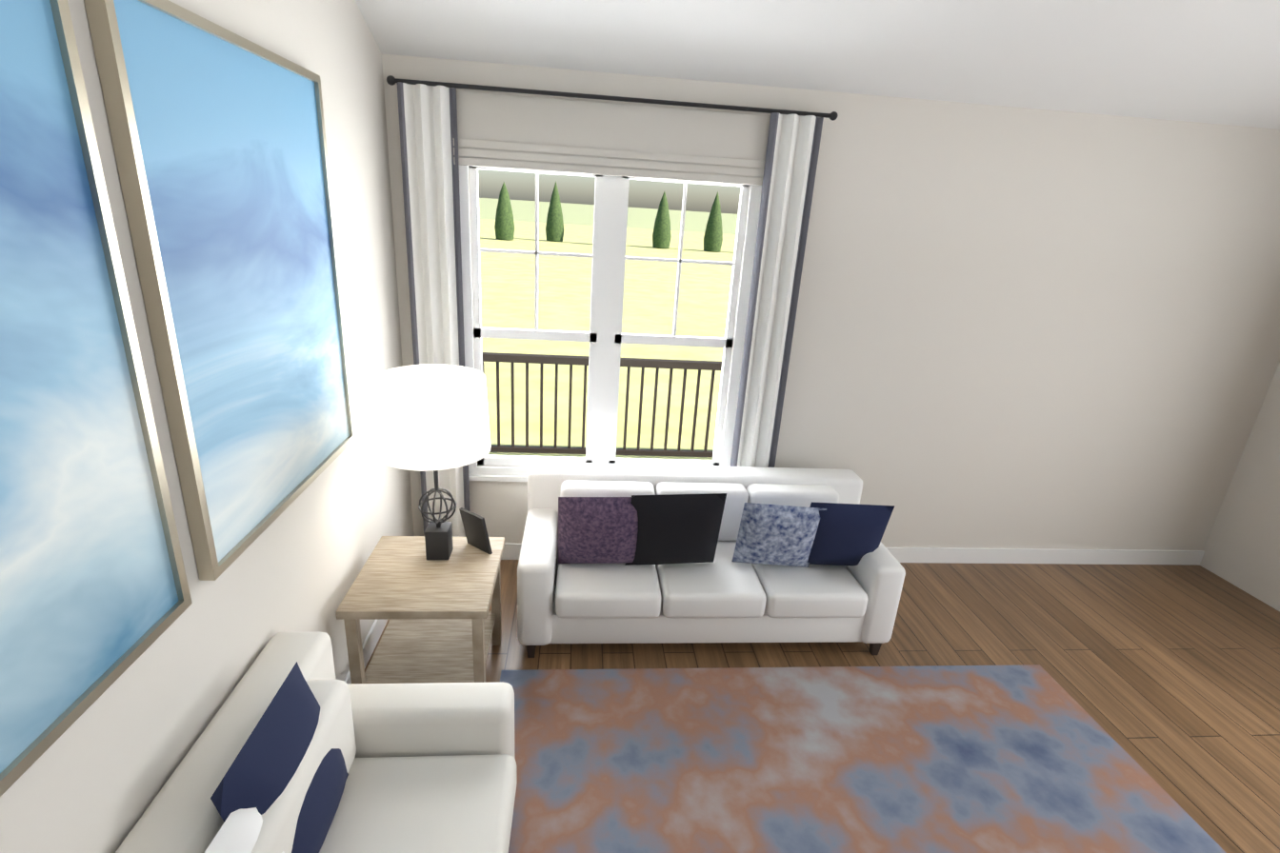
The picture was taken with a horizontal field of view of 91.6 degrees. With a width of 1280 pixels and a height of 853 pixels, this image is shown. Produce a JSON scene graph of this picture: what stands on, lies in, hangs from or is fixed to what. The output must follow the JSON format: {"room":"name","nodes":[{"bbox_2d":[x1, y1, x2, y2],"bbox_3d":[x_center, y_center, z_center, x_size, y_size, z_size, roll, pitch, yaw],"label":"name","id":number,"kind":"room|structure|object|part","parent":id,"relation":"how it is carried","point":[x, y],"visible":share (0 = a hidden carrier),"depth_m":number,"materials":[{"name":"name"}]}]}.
{"room":"living room","nodes":[
{"label":"living room","id":0,"kind":"room"},
{"bbox_2d":[0,0,414,852],"bbox_3d":[-1.243,-0.772,0.616,0.167,5.900,6.580,2,19,-6],"label":"wall","id":1,"kind":"structure","parent":0,"point":[218,137],"depth_m":1.74,"materials":[{"name":"beige paint"}]},
{"bbox_3d":[-1.239,-0.039,0.980,0.045,1.620,1.240,2,19,-6],"label":"art","id":2,"kind":"part","parent":1,"relation":"part of"},
{"bbox_2d":[343,620,387,684],"bbox_3d":[-1.377,1.924,1.639,0.016,0.130,6.124,2,19,-6],"label":"baseboard","id":3,"kind":"structure","parent":1,"relation":"attached to","point":[370,644],"depth_m":3.57,"materials":[{"name":"white"}]},
{"bbox_2d":[355,0,1279,129],"bbox_3d":[2.013,-2.153,0.583,6.320,2.514,6.270,2,19,-6],"label":"ceiling","id":4,"kind":"structure","parent":0,"point":[1210,61],"depth_m":3.33,"materials":[{"name":"white paint"}]},
{"bbox_2d":[364,560,1279,852],"bbox_3d":[-0.114,3.304,-1.766,11.100,0.100,14.200,2,19,-6],"label":"floor","id":5,"kind":"structure","parent":0,"point":[1167,678],"depth_m":3.88,"materials":[{"name":"brown wood"}]},
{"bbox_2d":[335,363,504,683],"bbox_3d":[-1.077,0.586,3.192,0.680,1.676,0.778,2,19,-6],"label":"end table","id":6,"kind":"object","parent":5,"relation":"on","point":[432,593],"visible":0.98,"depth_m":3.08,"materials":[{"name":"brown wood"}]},
{"bbox_2d":[517,461,905,658],"bbox_3d":[0.401,0.768,3.957,2.250,1.008,0.950,2,19,-6],"label":"sofa","id":7,"kind":"object","parent":5,"relation":"on","point":[619,553],"visible":1,"depth_m":3.65,"materials":[{"name":"white fabric"}]},
{"bbox_2d":[499,664,1226,852],"bbox_3d":[0.987,2.018,1.975,3.250,0.012,3.600,2,19,-6],"label":"rug","id":8,"kind":"object","parent":5,"relation":"on","point":[988,759],"visible":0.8,"depth_m":3.02,"materials":[{"name":"multicoloured carpet"}]},
{"bbox_2d":[115,631,516,852],"bbox_3d":[-0.891,1.467,1.716,0.950,0.975,1.850,2,19,-6],"label":"sofa","id":9,"kind":"object","parent":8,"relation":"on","point":[297,747],"visible":1,"depth_m":2.10,"materials":[{"name":"white fabric"}]},
{"bbox_2d":[381,53,1279,550],"bbox_3d":[1.593,-0.546,4.382,6.320,3.350,0.120,2,19,-6],"label":"wall","id":10,"kind":"structure","parent":0,"point":[947,334],"depth_m":4.33,"materials":[{"name":"white paint"}]},
{"bbox_2d":[458,164,761,481],"bbox_3d":[-0.225,-0.638,4.135,1.950,2.170,0.120,2,19,-6],"label":"window","id":11,"kind":"structure","parent":10,"relation":"in","point":[606,337],"depth_m":4.11,"materials":[{"name":"white wood"}]},
{"bbox_2d":[453,90,770,185],"bbox_3d":[-0.152,-1.703,3.702,1.950,0.390,0.053,2,19,-6],"label":"shade valance","id":12,"kind":"object","parent":11,"relation":"attached to","point":[539,133],"visible":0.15,"depth_m":3.68,"materials":[{"name":"grey fabric"}]},
{"bbox_2d":[386,75,838,120],"bbox_3d":[-0.115,-1.889,3.588,2.600,0.050,0.050,2,19,-6],"label":"curtain rod","id":13,"kind":"object","parent":10,"relation":"attached to","point":[391,80],"visible":1,"depth_m":3.57,"materials":[{"name":"black metal"}]},
{"bbox_2d":[396,81,470,537],"bbox_3d":[-1.286,-0.463,3.986,0.320,3.070,0.072,2,19,-6],"label":"curtain","id":14,"kind":"object","parent":13,"relation":"hanging from","point":[428,122],"visible":0.65,"depth_m":3.75,"materials":[{"name":"white fabric"}]},
{"bbox_2d":[730,112,823,467],"bbox_3d":[0.843,-0.401,4.196,0.320,3.070,0.072,2,19,-6],"label":"curtain","id":15,"kind":"object","parent":13,"relation":"hanging from","point":[791,157],"visible":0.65,"depth_m":4.01,"materials":[{"name":"white fabric"}]},
{"bbox_2d":[500,543,1204,564],"bbox_3d":[1.503,0.995,4.844,6.320,0.130,0.016,2,19,-6],"label":"baseboard","id":16,"kind":"structure","parent":10,"relation":"attached to","point":[945,555],"depth_m":5.00,"materials":[{"name":"white wood"}]},
{"bbox_2d":[1200,361,1279,611],"bbox_3d":[5.443,0.617,-2.182,0.120,5.900,13.870,2,19,-6],"label":"wall","id":17,"kind":"structure","parent":0,"point":[1242,550],"depth_m":4.75,"materials":[{"name":"white paint"}]},
{"label":"outside","id":18,"kind":"structure","parent":0,"visible":0},
{"bbox_2d":[479,180,738,459],"bbox_3d":[-3.287,-18.983,55.801,220.000,4.979,109.100,2,19,-6],"label":"yard","id":19,"kind":"structure","parent":18,"point":[538,390],"depth_m":16.34,"materials":[{"name":"green"}]}
]}

